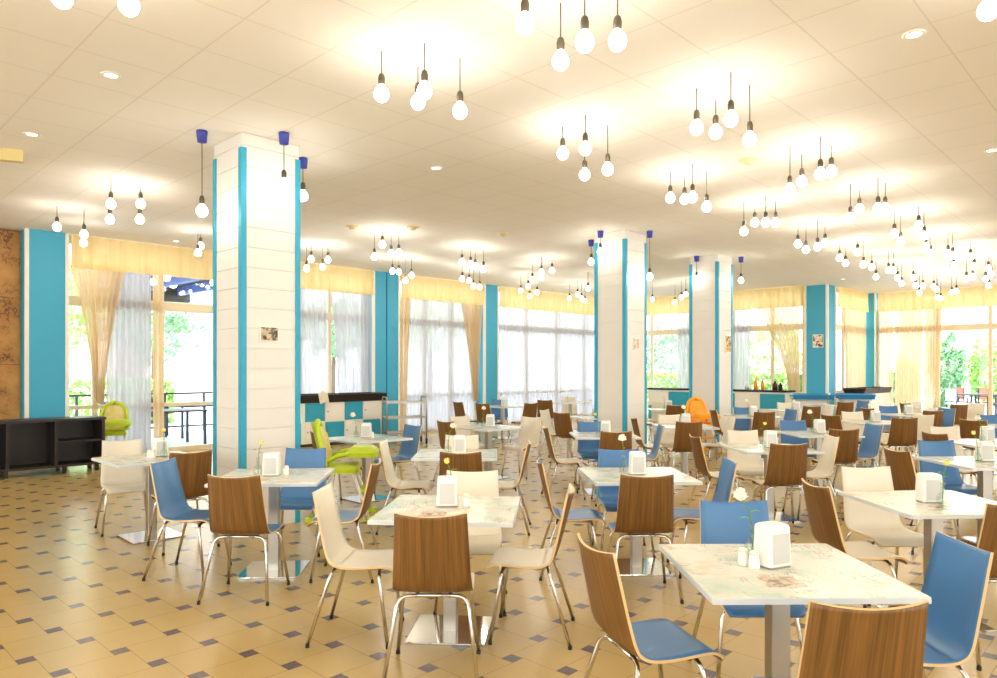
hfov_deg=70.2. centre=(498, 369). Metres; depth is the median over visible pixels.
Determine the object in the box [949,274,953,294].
pendant lamp
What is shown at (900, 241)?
pendant lamp
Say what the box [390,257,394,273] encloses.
pendant lamp
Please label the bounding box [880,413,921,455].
dining table
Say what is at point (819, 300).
pilaster
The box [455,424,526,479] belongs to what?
dining table
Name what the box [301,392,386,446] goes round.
counter
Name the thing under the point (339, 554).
dining chair
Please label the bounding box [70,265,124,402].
curtain
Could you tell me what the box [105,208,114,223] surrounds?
pendant lamp
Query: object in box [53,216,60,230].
pendant lamp
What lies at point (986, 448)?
napkin dispenser
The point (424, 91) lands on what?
pendant lamp
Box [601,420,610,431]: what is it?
napkin dispenser
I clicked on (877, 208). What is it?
pendant lamp
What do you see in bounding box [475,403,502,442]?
dining chair
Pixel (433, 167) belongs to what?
recessed light
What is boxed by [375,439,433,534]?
dining chair
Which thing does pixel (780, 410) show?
dining table
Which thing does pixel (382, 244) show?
pendant lamp
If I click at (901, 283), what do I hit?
pendant lamp
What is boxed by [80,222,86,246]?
pendant lamp
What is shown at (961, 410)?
dining chair
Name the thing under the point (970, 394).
table
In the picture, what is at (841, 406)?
dining chair
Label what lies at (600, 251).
pendant lamp
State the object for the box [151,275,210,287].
roof
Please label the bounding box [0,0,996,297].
ceiling
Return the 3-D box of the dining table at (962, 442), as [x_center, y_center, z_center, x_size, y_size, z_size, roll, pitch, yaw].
[5.650,1.208,8.200,0.810,0.749,0.810,0,0,0]
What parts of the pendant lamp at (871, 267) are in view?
bulb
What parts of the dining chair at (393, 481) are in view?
leg, backrest, seat frame, seat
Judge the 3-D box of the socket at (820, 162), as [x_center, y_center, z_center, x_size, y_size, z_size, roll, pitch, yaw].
[3.222,-2.068,7.096,0.052,0.085,0.052,0,0,0]
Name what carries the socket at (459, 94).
attached to the pendant lamp at (459, 110)
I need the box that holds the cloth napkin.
[318,391,329,403]
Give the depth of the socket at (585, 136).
6.48 m
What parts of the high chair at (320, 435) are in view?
leg, backrest, armrest, armrest, seat, leg, leg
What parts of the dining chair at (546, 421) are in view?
backrest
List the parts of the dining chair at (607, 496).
leg, leg, seat, backrest, leg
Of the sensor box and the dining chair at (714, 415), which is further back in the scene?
the dining chair at (714, 415)
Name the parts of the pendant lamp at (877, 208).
bulb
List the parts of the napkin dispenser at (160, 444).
napkin panel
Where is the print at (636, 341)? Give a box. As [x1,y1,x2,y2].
[634,339,638,348]
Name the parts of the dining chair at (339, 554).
leg, backrest, leg, seat, leg, leg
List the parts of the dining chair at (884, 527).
leg, leg, backrest, seat, leg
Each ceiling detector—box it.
[346,225,357,229]
[407,226,418,230]
[497,232,508,235]
[739,157,757,165]
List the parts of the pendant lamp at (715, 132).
bulb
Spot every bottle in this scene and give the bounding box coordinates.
[754,378,757,389]
[761,379,764,389]
[772,380,777,389]
[778,382,782,389]
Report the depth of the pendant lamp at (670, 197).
8.33 m
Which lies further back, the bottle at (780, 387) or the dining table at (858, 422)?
the bottle at (780, 387)
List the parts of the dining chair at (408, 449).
leg, seat, backrest, leg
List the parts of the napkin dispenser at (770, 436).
napkin panel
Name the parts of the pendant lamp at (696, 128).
bulb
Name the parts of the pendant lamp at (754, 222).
bulb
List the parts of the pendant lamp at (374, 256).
bulb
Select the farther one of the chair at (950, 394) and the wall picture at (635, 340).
the chair at (950, 394)
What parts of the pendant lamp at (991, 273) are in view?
bulb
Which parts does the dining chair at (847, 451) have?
backrest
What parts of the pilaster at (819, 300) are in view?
trim, trim, trim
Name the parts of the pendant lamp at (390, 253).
bulb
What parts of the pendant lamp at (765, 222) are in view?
bulb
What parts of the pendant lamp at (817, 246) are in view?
bulb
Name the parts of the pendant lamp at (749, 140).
cord, bulb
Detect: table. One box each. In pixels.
[91,451,185,544]
[151,408,207,443]
[166,405,212,437]
[204,468,334,579]
[329,434,412,503]
[367,495,520,646]
[411,449,496,460]
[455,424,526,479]
[490,405,523,439]
[553,402,589,431]
[569,432,640,495]
[571,415,599,460]
[578,467,702,576]
[647,408,685,444]
[652,424,719,477]
[659,543,931,677]
[719,444,824,521]
[723,414,783,458]
[769,409,823,446]
[777,431,864,492]
[806,405,856,407]
[838,490,996,632]
[841,420,890,467]
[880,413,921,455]
[913,407,949,410]
[913,456,996,546]
[949,439,996,499]
[951,393,996,413]
[988,424,996,474]
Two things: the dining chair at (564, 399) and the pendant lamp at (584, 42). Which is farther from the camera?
the dining chair at (564, 399)
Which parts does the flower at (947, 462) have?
stem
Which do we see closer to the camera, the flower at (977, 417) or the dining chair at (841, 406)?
the flower at (977, 417)
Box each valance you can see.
[71,234,212,279]
[301,262,372,294]
[401,274,483,304]
[499,286,593,314]
[647,285,803,315]
[837,287,868,311]
[878,285,996,311]
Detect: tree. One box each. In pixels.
[69,261,87,352]
[151,302,207,398]
[326,298,336,392]
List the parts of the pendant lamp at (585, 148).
bulb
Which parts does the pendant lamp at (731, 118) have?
cord, bulb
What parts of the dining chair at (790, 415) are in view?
backrest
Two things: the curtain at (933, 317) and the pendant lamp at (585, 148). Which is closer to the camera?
the pendant lamp at (585, 148)
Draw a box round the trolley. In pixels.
[382,396,427,443]
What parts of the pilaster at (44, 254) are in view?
trim, trim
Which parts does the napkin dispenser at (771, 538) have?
napkin panel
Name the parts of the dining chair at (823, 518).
backrest, seat, leg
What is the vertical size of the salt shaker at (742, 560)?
0.075 m
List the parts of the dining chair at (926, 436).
backrest, seat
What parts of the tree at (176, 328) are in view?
crown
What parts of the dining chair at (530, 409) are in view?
backrest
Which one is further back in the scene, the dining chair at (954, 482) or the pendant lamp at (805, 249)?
the pendant lamp at (805, 249)
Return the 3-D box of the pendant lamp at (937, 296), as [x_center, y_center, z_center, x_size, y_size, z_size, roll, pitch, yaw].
[11.271,-2.071,18.208,0.108,0.530,0.108,0,0,0]
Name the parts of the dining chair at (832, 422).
backrest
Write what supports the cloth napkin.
on the counter at (336, 419)
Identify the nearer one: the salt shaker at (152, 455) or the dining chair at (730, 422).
the salt shaker at (152, 455)
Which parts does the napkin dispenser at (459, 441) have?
napkin panel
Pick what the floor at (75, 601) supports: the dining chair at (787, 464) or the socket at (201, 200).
the dining chair at (787, 464)
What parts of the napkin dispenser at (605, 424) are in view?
napkin panel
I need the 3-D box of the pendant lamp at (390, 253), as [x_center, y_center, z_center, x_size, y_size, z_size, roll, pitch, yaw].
[-1.855,-2.143,12.246,0.108,0.385,0.108,0,0,0]
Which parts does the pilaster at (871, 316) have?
trim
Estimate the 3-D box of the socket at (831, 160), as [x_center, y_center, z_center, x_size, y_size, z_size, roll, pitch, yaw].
[3.460,-2.169,7.371,0.052,0.085,0.052,0,0,0]
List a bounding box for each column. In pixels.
[213,132,300,523]
[594,230,646,461]
[689,254,732,448]
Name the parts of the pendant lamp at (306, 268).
bulb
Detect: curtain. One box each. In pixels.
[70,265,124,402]
[106,272,150,452]
[153,275,161,437]
[301,288,326,393]
[331,291,370,392]
[400,296,410,430]
[406,299,473,430]
[461,303,481,400]
[499,307,557,423]
[558,312,593,418]
[678,309,750,388]
[757,306,799,392]
[844,308,865,387]
[877,310,892,405]
[895,310,922,417]
[925,309,941,410]
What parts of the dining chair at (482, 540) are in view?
leg, backrest, seat, leg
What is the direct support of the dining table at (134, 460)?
on the floor at (75, 601)
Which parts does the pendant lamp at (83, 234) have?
bulb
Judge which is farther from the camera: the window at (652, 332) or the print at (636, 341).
the window at (652, 332)
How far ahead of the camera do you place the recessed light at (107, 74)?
5.61 m
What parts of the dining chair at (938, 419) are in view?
backrest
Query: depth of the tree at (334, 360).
36.41 m
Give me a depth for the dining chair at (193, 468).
6.27 m
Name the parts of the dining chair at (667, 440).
seat, backrest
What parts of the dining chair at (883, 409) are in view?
backrest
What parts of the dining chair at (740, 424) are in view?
backrest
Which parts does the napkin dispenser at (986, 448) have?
napkin panel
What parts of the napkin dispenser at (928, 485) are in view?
napkin panel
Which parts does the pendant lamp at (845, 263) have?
bulb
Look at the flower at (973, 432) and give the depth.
6.43 m
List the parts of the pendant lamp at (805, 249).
bulb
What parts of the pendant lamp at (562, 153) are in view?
bulb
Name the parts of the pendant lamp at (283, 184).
bulb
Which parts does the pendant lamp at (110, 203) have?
bulb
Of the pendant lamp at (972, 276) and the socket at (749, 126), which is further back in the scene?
the pendant lamp at (972, 276)
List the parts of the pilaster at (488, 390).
trim, trim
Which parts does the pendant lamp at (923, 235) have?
bulb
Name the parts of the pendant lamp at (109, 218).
bulb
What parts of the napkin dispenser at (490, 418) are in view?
napkin panel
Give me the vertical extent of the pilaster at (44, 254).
3.918 m
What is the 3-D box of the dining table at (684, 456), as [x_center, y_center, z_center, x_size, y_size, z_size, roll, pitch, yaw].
[2.780,1.208,10.600,0.810,0.749,0.810,0,0,0]
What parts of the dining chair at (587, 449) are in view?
leg, seat, backrest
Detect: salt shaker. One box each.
[150,450,155,457]
[283,465,288,474]
[463,494,469,506]
[737,547,748,565]
[748,550,759,569]
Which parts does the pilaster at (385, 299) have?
trim, trim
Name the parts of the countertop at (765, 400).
door, door, door, door, door, door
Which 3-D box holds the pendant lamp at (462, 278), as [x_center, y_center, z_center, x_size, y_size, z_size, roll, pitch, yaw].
[-0.800,-2.142,15.631,0.108,0.388,0.108,0,0,0]
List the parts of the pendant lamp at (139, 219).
bulb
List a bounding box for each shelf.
[383,400,425,403]
[383,415,425,418]
[383,430,425,434]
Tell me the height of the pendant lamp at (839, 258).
0.333 m
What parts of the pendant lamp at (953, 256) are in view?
bulb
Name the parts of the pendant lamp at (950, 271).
bulb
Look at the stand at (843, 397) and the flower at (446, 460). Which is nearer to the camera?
the flower at (446, 460)
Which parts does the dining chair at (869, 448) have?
leg, seat, backrest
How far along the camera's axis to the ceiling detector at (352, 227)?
11.46 m
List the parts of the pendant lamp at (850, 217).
bulb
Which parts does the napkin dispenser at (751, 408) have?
napkin panel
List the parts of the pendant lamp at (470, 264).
bulb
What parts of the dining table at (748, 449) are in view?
plate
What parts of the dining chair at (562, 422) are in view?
backrest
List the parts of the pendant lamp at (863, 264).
bulb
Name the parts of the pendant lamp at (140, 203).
bulb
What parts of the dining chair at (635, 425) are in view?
backrest, seat, leg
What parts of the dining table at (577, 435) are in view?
plate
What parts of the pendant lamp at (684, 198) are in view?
bulb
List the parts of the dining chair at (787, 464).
leg, seat, leg, seat frame, backrest, leg, leg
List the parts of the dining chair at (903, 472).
backrest, leg, leg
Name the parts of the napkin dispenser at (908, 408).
napkin panel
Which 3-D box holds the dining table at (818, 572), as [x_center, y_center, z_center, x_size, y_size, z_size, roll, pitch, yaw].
[1.180,1.208,3.000,0.810,0.749,0.810,0,0,-1]
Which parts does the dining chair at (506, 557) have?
leg, leg, seat, leg, backrest, leg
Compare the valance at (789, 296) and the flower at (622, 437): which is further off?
the valance at (789, 296)
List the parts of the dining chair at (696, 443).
leg, backrest, leg, seat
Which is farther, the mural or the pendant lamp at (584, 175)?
the mural
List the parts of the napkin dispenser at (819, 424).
napkin panel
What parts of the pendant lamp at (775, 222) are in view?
bulb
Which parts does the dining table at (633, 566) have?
plate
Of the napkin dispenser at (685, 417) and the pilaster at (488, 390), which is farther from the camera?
the pilaster at (488, 390)
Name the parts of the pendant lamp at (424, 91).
bulb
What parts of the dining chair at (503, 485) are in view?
seat, backrest, leg, leg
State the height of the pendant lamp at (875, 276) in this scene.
0.400 m
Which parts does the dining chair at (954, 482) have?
backrest, seat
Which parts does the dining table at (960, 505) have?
plate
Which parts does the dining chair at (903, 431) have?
leg, backrest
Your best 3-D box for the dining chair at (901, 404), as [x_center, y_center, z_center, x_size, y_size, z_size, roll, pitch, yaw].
[9.000,1.145,15.322,0.525,0.877,0.494,0,0,-5]
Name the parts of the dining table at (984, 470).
plate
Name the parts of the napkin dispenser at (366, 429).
napkin panel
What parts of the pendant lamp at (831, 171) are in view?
bulb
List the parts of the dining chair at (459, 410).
backrest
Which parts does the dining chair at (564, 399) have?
backrest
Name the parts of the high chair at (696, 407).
backrest, seat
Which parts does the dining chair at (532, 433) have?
leg, seat, backrest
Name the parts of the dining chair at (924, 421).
backrest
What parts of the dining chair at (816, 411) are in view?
backrest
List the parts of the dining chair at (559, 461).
leg, backrest, leg, seat frame, seat, leg, leg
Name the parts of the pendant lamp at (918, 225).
bulb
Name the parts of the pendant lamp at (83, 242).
bulb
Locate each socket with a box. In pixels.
[199,195,204,203]
[281,170,286,177]
[301,182,304,189]
[378,73,384,84]
[415,82,419,92]
[421,69,427,81]
[457,91,462,101]
[521,0,528,12]
[557,37,564,50]
[560,138,564,145]
[580,15,588,29]
[582,132,587,141]
[582,160,586,167]
[605,154,609,162]
[613,15,621,28]
[690,184,694,190]
[693,110,699,119]
[713,115,718,124]
[728,100,733,110]
[746,121,752,131]
[787,175,792,182]
[799,168,803,175]
[818,159,822,166]
[829,157,833,164]
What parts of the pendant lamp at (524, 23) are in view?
bulb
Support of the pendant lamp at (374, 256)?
hanging from the ceiling
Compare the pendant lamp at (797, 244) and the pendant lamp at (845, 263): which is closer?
the pendant lamp at (797, 244)
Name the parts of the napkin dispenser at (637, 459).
napkin panel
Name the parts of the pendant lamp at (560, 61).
cord, bulb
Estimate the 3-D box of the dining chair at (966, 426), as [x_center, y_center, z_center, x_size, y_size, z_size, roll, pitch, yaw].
[6.993,1.145,10.283,0.525,0.877,0.494,0,0,-32]
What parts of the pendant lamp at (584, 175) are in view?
bulb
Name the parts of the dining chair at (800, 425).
backrest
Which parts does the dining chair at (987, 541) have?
leg, backrest, seat frame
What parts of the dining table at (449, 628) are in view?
plate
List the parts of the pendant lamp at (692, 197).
bulb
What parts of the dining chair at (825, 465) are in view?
leg, leg, seat, backrest, leg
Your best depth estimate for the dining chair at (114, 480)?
7.14 m
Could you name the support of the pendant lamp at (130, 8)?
hanging from the ceiling
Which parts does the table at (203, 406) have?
leg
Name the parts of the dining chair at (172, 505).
leg, backrest, leg, seat, seat frame, leg, leg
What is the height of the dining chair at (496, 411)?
0.877 m
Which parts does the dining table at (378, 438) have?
plate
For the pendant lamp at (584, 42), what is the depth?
4.06 m
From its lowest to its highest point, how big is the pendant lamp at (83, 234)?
0.433 m
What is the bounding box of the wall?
[20,231,20,418]
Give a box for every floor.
[0,386,996,677]
[984,403,994,414]
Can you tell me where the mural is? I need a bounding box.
[0,229,19,418]
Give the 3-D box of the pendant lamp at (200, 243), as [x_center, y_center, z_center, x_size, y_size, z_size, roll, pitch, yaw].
[-5.007,-2.181,11.920,0.108,0.309,0.108,0,0,0]
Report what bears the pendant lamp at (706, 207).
hanging from the ceiling
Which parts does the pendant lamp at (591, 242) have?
bulb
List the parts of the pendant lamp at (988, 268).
bulb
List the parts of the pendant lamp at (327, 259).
bulb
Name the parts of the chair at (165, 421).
leg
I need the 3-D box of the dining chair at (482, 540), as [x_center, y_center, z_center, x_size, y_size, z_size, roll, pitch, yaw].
[-0.185,1.145,4.781,0.494,0.877,0.525,0,0,0]
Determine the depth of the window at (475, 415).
19.44 m
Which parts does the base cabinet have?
panel, leg, panel, panel, panel, leg, shelf, leg, panel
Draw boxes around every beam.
[151,276,202,290]
[151,287,189,302]
[177,281,212,295]
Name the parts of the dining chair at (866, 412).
backrest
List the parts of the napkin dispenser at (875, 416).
napkin panel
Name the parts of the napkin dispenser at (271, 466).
napkin panel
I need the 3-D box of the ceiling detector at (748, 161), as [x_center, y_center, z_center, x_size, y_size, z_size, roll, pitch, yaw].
[2.777,-2.311,7.890,0.200,0.052,0.197,0,0,0]
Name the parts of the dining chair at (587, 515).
leg, backrest, leg, seat, leg, leg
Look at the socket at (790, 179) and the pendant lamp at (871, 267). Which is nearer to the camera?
the socket at (790, 179)
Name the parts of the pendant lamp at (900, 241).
bulb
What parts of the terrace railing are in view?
post, post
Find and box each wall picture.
[259,326,277,340]
[633,338,638,349]
[725,335,730,352]
[813,334,822,347]
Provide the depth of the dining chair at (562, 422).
11.93 m
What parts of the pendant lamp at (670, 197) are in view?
bulb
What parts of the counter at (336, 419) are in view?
door, door, door, door, door, door, door, door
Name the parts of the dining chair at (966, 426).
backrest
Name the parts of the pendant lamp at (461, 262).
bulb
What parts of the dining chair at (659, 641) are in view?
leg, backrest, seat frame, leg, leg, seat, leg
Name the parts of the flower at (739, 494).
stem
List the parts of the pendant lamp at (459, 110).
cord, bulb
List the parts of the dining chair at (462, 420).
backrest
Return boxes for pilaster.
[21,228,68,418]
[371,271,399,435]
[477,284,498,424]
[804,284,835,415]
[866,293,877,386]
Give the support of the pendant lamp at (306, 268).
hanging from the ceiling
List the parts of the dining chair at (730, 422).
leg, seat, backrest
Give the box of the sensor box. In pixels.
[0,148,23,163]
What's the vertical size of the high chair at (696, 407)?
1.057 m
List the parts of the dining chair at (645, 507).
leg, seat, leg, seat frame, backrest, leg, leg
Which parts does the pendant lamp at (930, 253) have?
bulb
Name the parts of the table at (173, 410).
leg, leg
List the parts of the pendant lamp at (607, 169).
bulb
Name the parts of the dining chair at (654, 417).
backrest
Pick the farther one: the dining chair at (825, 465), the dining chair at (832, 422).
the dining chair at (832, 422)
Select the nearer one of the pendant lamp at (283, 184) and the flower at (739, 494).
the flower at (739, 494)
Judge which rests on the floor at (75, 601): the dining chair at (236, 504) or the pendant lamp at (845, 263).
the dining chair at (236, 504)
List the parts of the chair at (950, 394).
backrest, seat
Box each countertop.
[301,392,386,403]
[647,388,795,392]
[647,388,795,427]
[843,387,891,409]
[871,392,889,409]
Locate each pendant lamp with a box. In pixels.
[52,0,72,8]
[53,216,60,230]
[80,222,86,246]
[80,224,87,238]
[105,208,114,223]
[106,192,115,208]
[118,0,139,16]
[135,191,143,223]
[136,184,144,208]
[164,276,170,280]
[194,244,200,255]
[196,129,207,216]
[198,231,203,248]
[278,131,289,190]
[298,157,307,200]
[304,246,309,271]
[308,251,313,261]
[320,247,324,269]
[325,252,330,262]
[371,233,377,259]
[374,51,388,102]
[379,227,385,247]
[388,245,393,256]
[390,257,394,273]
[396,244,401,255]
[396,265,400,274]
[403,259,407,283]
[409,258,413,277]
[411,67,424,109]
[417,43,431,99]
[453,58,466,118]
[459,254,464,264]
[460,272,464,281]
[467,274,471,283]
[468,246,473,267]
[471,270,475,288]
[472,259,477,269]
[481,248,485,271]
[516,0,533,34]
[530,265,534,281]
[539,257,543,274]
[549,263,554,272]
[552,3,568,70]
[557,127,567,159]
[575,0,593,52]
[576,280,579,296]
[579,115,590,155]
[579,156,589,180]
[588,240,593,264]
[597,230,603,254]
[602,125,612,175]
[608,0,626,51]
[646,230,652,279]
[666,172,674,202]
[679,281,682,299]
[680,177,688,203]
[688,164,697,202]
[690,88,702,134]
[694,256,698,281]
[702,171,710,211]
[709,100,721,138]
[724,72,737,126]
[738,257,743,282]
[740,221,747,235]
[743,85,756,146]
[751,205,758,226]
[761,196,769,226]
[771,201,779,226]
[784,175,795,195]
[794,234,801,247]
[796,154,806,187]
[802,240,809,252]
[814,220,820,250]
[815,136,825,179]
[821,234,828,246]
[826,145,836,176]
[836,243,842,260]
[843,248,848,265]
[846,184,854,222]
[854,238,860,255]
[855,190,863,213]
[860,241,866,267]
[869,260,874,270]
[873,196,882,212]
[873,270,878,279]
[882,182,889,212]
[885,251,891,272]
[890,213,898,237]
[891,252,895,272]
[895,261,899,280]
[897,216,904,245]
[899,264,903,285]
[911,262,915,280]
[913,268,917,287]
[914,206,922,229]
[917,275,921,294]
[920,226,927,239]
[920,280,924,288]
[922,239,929,249]
[927,238,933,256]
[935,279,939,299]
[944,245,951,256]
[948,264,953,273]
[949,231,955,258]
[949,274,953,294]
[950,259,956,268]
[954,274,958,293]
[963,257,969,281]
[967,243,973,259]
[970,270,975,279]
[971,259,977,269]
[977,0,996,21]
[983,260,988,281]
[985,253,991,270]
[986,271,991,288]
[988,267,993,276]
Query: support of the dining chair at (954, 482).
on the floor at (75, 601)
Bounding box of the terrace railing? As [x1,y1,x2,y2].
[69,392,212,432]
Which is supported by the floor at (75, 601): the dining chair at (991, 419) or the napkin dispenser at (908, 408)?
the dining chair at (991, 419)
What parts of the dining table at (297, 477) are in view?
plate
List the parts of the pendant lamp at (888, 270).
bulb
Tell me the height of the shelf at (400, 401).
0.041 m
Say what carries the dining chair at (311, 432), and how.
on the floor at (75, 601)
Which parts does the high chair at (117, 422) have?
backrest, seat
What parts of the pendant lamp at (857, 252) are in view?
bulb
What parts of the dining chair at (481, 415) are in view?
backrest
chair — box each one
[94,438,145,536]
[99,401,131,466]
[142,457,231,580]
[147,449,219,555]
[151,399,166,436]
[197,474,289,605]
[264,448,325,556]
[304,419,378,522]
[305,482,403,648]
[307,458,380,583]
[310,431,362,503]
[373,424,423,498]
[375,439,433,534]
[382,512,480,677]
[433,420,456,481]
[433,470,506,615]
[439,451,481,475]
[445,434,478,448]
[450,415,484,448]
[453,401,479,439]
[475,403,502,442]
[484,483,574,649]
[491,399,509,436]
[498,440,530,535]
[501,416,541,478]
[510,402,540,441]
[536,457,605,580]
[537,400,553,428]
[537,409,571,458]
[541,426,587,499]
[549,412,588,465]
[562,396,577,426]
[573,421,600,488]
[577,533,723,677]
[578,410,593,421]
[591,431,631,505]
[592,449,655,557]
[607,474,683,603]
[630,417,667,466]
[646,424,664,466]
[647,422,653,442]
[649,402,665,442]
[654,414,690,472]
[666,405,683,415]
[666,421,706,484]
[667,457,737,578]
[686,397,721,453]
[687,434,745,507]
[689,500,805,677]
[698,416,737,474]
[707,410,723,458]
[727,430,776,510]
[734,407,761,443]
[751,411,774,437]
[751,600,928,677]
[752,443,807,522]
[763,408,797,455]
[777,402,792,430]
[780,420,823,485]
[782,434,843,520]
[801,406,820,447]
[801,478,908,607]
[807,404,834,438]
[810,428,858,486]
[821,414,862,467]
[832,423,883,487]
[835,402,853,419]
[841,411,878,463]
[841,466,923,605]
[855,400,868,411]
[859,407,896,452]
[878,417,918,465]
[879,406,912,451]
[884,447,960,553]
[894,413,934,471]
[899,402,912,417]
[904,401,921,413]
[908,410,943,447]
[910,440,976,525]
[921,431,976,479]
[921,531,993,677]
[928,503,996,670]
[929,426,964,480]
[938,407,955,426]
[945,389,967,406]
[950,404,967,425]
[951,388,969,402]
[959,419,996,475]
[967,402,984,420]
[976,414,996,472]
[978,388,994,402]
[987,397,996,414]
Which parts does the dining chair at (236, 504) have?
leg, leg, backrest, seat frame, leg, seat, leg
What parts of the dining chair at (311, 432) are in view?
backrest, leg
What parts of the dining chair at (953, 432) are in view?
backrest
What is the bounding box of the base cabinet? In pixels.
[0,415,105,478]
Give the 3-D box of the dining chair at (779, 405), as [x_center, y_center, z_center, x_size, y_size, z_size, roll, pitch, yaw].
[6.300,1.145,15.349,0.494,0.877,0.525,0,0,0]
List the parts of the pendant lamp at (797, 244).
bulb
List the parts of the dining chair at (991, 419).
backrest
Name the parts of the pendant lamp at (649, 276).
cord, bulb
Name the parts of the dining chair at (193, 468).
leg, leg, backrest, leg, leg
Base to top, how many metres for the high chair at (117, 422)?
1.057 m
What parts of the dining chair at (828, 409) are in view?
backrest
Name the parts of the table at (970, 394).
leg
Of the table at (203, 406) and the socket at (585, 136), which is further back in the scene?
the table at (203, 406)
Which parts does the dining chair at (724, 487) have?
leg, leg, seat, backrest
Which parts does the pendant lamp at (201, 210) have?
bulb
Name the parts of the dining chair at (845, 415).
backrest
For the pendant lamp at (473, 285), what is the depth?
16.55 m
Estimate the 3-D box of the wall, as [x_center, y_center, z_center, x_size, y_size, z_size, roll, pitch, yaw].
[-11.217,-0.377,8.806,0.200,3.920,8.949,0,0,44]
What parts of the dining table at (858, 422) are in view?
plate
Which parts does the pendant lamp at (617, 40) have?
bulb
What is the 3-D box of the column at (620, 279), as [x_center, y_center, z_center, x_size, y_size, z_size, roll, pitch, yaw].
[2.107,-0.376,12.232,0.644,3.918,0.644,0,0,44]
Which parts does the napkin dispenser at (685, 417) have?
napkin panel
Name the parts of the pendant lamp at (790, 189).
bulb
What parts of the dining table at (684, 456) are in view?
plate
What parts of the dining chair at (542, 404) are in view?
backrest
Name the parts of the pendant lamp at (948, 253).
bulb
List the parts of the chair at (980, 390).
backrest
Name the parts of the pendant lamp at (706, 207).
bulb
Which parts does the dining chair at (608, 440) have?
backrest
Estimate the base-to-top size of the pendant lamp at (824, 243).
0.371 m
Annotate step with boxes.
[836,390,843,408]
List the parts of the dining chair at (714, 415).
backrest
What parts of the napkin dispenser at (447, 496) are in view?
napkin panel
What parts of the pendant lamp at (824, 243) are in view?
bulb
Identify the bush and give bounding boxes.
[647,324,677,393]
[751,322,801,389]
[893,365,921,405]
[940,331,969,407]
[963,333,996,406]
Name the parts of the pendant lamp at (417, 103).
cord, bulb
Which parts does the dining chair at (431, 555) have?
leg, leg, backrest, seat frame, leg, seat, leg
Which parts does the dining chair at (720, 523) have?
leg, leg, backrest, seat, leg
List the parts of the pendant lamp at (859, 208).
bulb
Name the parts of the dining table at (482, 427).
plate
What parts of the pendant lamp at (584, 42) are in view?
bulb, cord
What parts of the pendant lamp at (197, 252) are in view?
bulb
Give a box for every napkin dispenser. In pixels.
[152,437,168,456]
[262,452,281,476]
[361,423,371,437]
[436,475,457,507]
[453,435,465,452]
[486,414,494,426]
[501,398,506,405]
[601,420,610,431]
[628,451,645,474]
[665,400,671,407]
[681,413,690,421]
[749,406,756,415]
[753,521,790,569]
[763,430,777,447]
[792,401,799,409]
[813,419,825,432]
[870,410,880,421]
[904,405,912,413]
[915,472,942,502]
[974,441,994,461]
[979,426,994,441]
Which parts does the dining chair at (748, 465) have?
backrest, seat, leg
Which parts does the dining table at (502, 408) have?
plate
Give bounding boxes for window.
[69,237,212,453]
[327,291,333,392]
[400,276,476,431]
[647,306,803,417]
[836,288,844,390]
[893,306,996,414]
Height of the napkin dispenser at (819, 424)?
0.184 m
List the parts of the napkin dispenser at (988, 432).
napkin panel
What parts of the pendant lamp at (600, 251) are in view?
bulb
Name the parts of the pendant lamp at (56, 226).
bulb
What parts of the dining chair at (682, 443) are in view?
backrest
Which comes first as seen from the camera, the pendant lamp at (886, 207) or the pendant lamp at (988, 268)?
the pendant lamp at (886, 207)
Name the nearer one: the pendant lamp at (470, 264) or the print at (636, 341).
the print at (636, 341)
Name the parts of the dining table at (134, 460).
plate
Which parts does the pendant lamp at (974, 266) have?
bulb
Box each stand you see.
[789,393,834,430]
[835,393,875,411]
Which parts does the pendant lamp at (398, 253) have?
bulb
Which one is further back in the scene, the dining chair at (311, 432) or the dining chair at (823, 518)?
the dining chair at (311, 432)
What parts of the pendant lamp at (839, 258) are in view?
bulb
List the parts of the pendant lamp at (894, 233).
bulb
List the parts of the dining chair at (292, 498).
leg, seat, backrest, leg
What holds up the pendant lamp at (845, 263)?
hanging from the ceiling
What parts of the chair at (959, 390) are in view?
backrest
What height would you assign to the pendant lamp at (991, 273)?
0.426 m
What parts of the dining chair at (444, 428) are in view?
backrest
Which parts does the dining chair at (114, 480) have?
leg, leg, seat, backrest, leg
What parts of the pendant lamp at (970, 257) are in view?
bulb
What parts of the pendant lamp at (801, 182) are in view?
bulb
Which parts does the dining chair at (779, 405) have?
backrest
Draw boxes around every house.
[69,259,105,400]
[151,290,212,397]
[921,306,996,396]
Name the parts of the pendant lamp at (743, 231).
bulb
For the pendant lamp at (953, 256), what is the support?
hanging from the ceiling
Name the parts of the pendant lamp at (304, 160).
bulb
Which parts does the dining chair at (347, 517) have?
leg, seat, leg, backrest, leg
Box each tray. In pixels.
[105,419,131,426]
[347,444,378,457]
[692,413,720,418]
[792,399,831,400]
[839,399,872,400]
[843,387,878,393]
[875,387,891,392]
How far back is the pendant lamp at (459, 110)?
5.29 m
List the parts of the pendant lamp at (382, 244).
bulb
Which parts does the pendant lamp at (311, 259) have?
bulb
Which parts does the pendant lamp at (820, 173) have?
bulb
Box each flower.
[254,440,263,458]
[444,457,457,474]
[448,423,455,445]
[618,434,625,470]
[732,487,760,549]
[807,409,814,431]
[938,460,950,502]
[970,431,981,459]
[974,415,984,434]
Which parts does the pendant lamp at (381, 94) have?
bulb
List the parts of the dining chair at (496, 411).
backrest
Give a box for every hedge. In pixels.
[69,377,176,423]
[647,372,801,407]
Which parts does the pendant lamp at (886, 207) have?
bulb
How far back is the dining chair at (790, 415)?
12.96 m
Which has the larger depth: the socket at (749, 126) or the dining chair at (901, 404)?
the dining chair at (901, 404)
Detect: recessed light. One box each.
[23,131,40,136]
[100,71,121,79]
[430,166,441,169]
[902,29,925,39]
[983,148,996,152]

